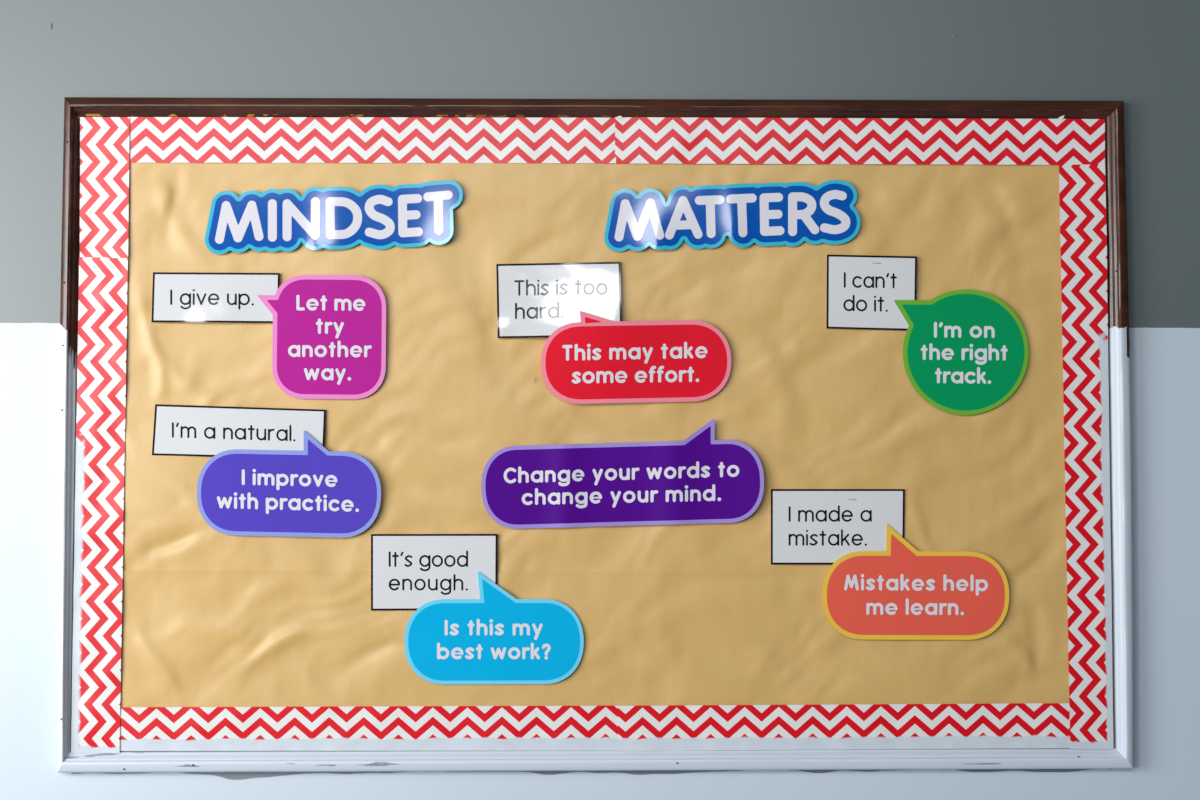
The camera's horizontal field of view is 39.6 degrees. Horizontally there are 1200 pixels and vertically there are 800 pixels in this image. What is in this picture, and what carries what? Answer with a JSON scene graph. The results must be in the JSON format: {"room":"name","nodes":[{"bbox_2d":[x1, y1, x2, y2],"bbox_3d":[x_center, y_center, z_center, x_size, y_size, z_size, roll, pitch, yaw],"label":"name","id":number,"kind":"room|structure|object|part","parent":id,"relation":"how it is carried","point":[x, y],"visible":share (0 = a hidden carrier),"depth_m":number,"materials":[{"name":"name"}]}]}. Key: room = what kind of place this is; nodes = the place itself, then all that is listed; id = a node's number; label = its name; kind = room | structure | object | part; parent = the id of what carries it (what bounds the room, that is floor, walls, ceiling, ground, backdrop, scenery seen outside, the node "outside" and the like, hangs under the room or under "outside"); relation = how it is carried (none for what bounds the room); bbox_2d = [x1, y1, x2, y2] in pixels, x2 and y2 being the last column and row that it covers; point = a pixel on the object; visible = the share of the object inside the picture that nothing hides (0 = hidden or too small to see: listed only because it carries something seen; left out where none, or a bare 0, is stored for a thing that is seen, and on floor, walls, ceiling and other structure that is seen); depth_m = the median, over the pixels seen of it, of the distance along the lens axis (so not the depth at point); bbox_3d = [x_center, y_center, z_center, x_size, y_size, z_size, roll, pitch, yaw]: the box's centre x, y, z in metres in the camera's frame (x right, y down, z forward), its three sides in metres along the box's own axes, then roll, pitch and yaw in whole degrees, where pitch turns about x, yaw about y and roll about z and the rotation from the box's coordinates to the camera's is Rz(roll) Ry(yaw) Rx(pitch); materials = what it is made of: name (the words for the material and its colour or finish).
{"room":"school classroom","nodes":[
{"label":"school classroom","id":0,"kind":"room"},
{"bbox_2d":[0,0,1199,799],"bbox_3d":[-0.005,0.053,2.644,6.400,2.900,0.120,0,-2,-1],"label":"wall","id":1,"kind":"structure","parent":0,"point":[1144,55],"depth_m":2.60,"materials":[{"name":"paint"}]},
{"bbox_2d":[58,97,1132,772],"bbox_3d":[-0.003,0.050,2.569,1.653,1.037,0.029,0,-2,-1],"label":"bulletin board","id":2,"kind":"object","parent":1,"relation":"attached to","point":[1121,756],"depth_m":2.57,"materials":[{"name":"paper"}]},
{"bbox_3d":[-0.816,0.050,2.555,0.027,1.036,0.027,0,-2,-1],"label":"frame rail","id":3,"kind":"part","parent":2,"relation":"part of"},
{"bbox_3d":[-0.765,0.159,2.550,0.079,0.757,0.003,0,-2,-1],"label":"border strip","id":4,"kind":"part","parent":2,"relation":"part of","materials":[{"name":"red paper"}]},
{"bbox_3d":[-0.764,-0.328,2.568,0.076,0.218,0.002,0,-2,0],"label":"border strip","id":5,"kind":"part","parent":2,"relation":"part of","materials":[{"name":"red paper"}]},
{"bbox_3d":[-0.345,-0.404,2.578,0.764,0.074,0.005,0,-2,-1],"label":"border strip","id":6,"kind":"part","parent":2,"relation":"part of","materials":[{"name":"red paper"}]},
{"bbox_3d":[-0.004,-0.453,2.589,1.645,0.031,0.027,0,-2,-1],"label":"frame rail","id":7,"kind":"part","parent":2,"relation":"part of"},
{"bbox_2d":[123,138,1066,574],"bbox_3d":[-0.008,-0.073,2.576,1.593,0.728,0.007,0,-2,-1],"label":"kraft paper","id":8,"kind":"object","parent":2,"relation":"attached to","point":[819,407],"visible":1,"depth_m":2.58,"materials":[{"name":"beige paper"}]},
{"bbox_2d":[151,272,279,322],"bbox_3d":[-0.591,-0.158,2.563,0.196,0.078,0.004,0,-2,-1],"label":"card","id":9,"kind":"object","parent":8,"relation":"attached to","point":[176,296],"visible":1,"depth_m":2.56,"materials":[{"name":"white paper"}]},
{"bbox_2d":[152,404,325,456],"bbox_3d":[-0.554,0.049,2.558,0.266,0.085,0.001,0,-2,-1],"label":"card","id":10,"kind":"object","parent":8,"relation":"attached to","point":[179,430],"visible":1,"depth_m":2.56,"materials":[{"name":"white paper"}]},
{"bbox_2d":[197,431,380,537],"bbox_3d":[-0.476,0.129,2.553,0.282,0.164,0.002,0,-2,-1],"label":"cutout","id":11,"kind":"object","parent":8,"relation":"attached to","point":[314,491],"visible":1,"depth_m":2.55,"materials":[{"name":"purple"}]},
{"bbox_2d":[257,275,385,398],"bbox_3d":[-0.428,-0.097,2.563,0.198,0.192,0.002,0,-2,-1],"label":"cutout","id":12,"kind":"object","parent":8,"relation":"attached to","point":[329,338],"visible":1,"depth_m":2.56,"materials":[{"name":"pink paper"}]},
{"bbox_2d":[205,180,462,253],"bbox_3d":[-0.410,-0.282,2.569,0.397,0.115,0.005,0,-2,-1],"label":"cutout","id":13,"kind":"object","parent":8,"relation":"attached to","point":[380,217],"visible":1,"depth_m":2.57,"materials":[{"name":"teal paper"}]},
{"bbox_2d":[371,534,497,610],"bbox_3d":[-0.254,0.264,2.555,0.194,0.117,0.002,0,-2,-1],"label":"card","id":14,"kind":"object","parent":8,"relation":"attached to","point":[409,571],"visible":1,"depth_m":2.56,"materials":[{"name":"white paper"}]},
{"bbox_2d":[496,262,621,337],"bbox_3d":[-0.063,-0.154,2.569,0.194,0.119,0.011,0,-2,-1],"label":"card","id":15,"kind":"object","parent":8,"relation":"attached to","point":[534,300],"visible":1,"depth_m":2.57,"materials":[{"name":"white paper"}]},
{"bbox_2d":[481,418,763,528],"bbox_3d":[0.035,0.113,2.561,0.434,0.170,0.006,0,-2,-1],"label":"cutout","id":16,"kind":"object","parent":8,"relation":"attached to","point":[700,478],"visible":1,"depth_m":2.56,"materials":[{"name":"purple paper"}]},
{"bbox_2d":[541,311,730,403],"bbox_3d":[0.056,-0.066,2.565,0.294,0.142,0.008,0,-2,-2],"label":"cutout","id":17,"kind":"object","parent":8,"relation":"attached to","point":[594,359],"visible":1,"depth_m":2.56,"materials":[{"name":"red paper"}]},
{"bbox_2d":[604,180,860,251],"bbox_3d":[0.205,-0.286,2.580,0.398,0.113,0.006,0,-2,-1],"label":"cutout","id":18,"kind":"object","parent":8,"relation":"attached to","point":[792,214],"visible":1,"depth_m":2.58,"materials":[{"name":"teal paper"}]},
{"bbox_2d":[771,489,904,564],"bbox_3d":[0.367,0.196,2.569,0.208,0.116,0.002,0,-2,-1],"label":"card","id":19,"kind":"object","parent":8,"relation":"attached to","point":[809,526],"visible":1,"depth_m":2.57,"materials":[{"name":"white paper"}]},
{"bbox_2d":[826,255,916,329],"bbox_3d":[0.421,-0.166,2.584,0.142,0.118,0.001,0,-2,-1],"label":"card","id":20,"kind":"object","parent":8,"relation":"attached to","point":[862,291],"visible":1,"depth_m":2.58,"materials":[{"name":"white paper"}]},
{"bbox_2d":[894,289,1028,414],"bbox_3d":[0.560,-0.074,2.581,0.209,0.195,0.002,0,-2,-1],"label":"cutout","id":21,"kind":"object","parent":8,"relation":"attached to","point":[966,351],"visible":1,"depth_m":2.58,"materials":[{"name":"green paper"}]},
{"bbox_2d":[120,571,1069,750],"bbox_3d":[-0.007,0.399,2.558,1.594,0.276,0.007,0,-2,-1],"label":"kraft paper","id":22,"kind":"object","parent":2,"relation":"attached to","point":[190,638],"depth_m":2.56,"materials":[{"name":"beige paper"}]},
{"bbox_3d":[-0.352,0.502,2.546,0.761,0.069,0.002,0,-2,-1],"label":"border strip","id":23,"kind":"part","parent":22,"relation":"part of","materials":[{"name":"red paper"}]},
{"bbox_2d":[404,572,583,683],"bbox_3d":[-0.162,0.349,2.551,0.274,0.172,0.002,0,-2,-1],"label":"cutout","id":24,"kind":"object","parent":22,"relation":"attached to","point":[497,637],"visible":1,"depth_m":2.55,"materials":[{"name":"blue paper"}]},
{"bbox_3d":[0.377,0.502,2.558,0.699,0.070,0.002,0,-2,-1],"label":"border strip","id":25,"kind":"part","parent":22,"relation":"part of","materials":[{"name":"red paper"}]},
{"bbox_2d":[822,524,1008,639],"bbox_3d":[0.486,0.280,2.566,0.289,0.178,0.002,0,-2,-1],"label":"cutout","id":26,"kind":"object","parent":22,"relation":"attached to","point":[899,592],"visible":1,"depth_m":2.56,"materials":[{"name":"orange paper"}]},
{"bbox_3d":[-0.002,0.552,2.551,1.644,0.033,0.027,0,-2,-1],"label":"frame rail","id":27,"kind":"part","parent":2,"relation":"part of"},
{"bbox_3d":[0.406,-0.405,2.592,0.765,0.078,0.004,0,-2,-1],"label":"border strip","id":28,"kind":"part","parent":2,"relation":"part of","materials":[{"name":"red paper"}]},
{"bbox_3d":[0.752,-0.313,2.595,0.073,0.107,0.001,0,-2,-1],"label":"border strip","id":29,"kind":"part","parent":2,"relation":"part of","materials":[{"name":"red paper"}]},
{"bbox_3d":[0.753,0.136,2.578,0.073,0.801,0.002,0,-2,-1],"label":"border strip","id":30,"kind":"part","parent":2,"relation":"part of","materials":[{"name":"red paper"}]},
{"bbox_3d":[0.807,0.050,2.585,0.032,1.037,0.027,0,-2,-1],"label":"frame rail","id":31,"kind":"part","parent":2,"relation":"part of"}
]}

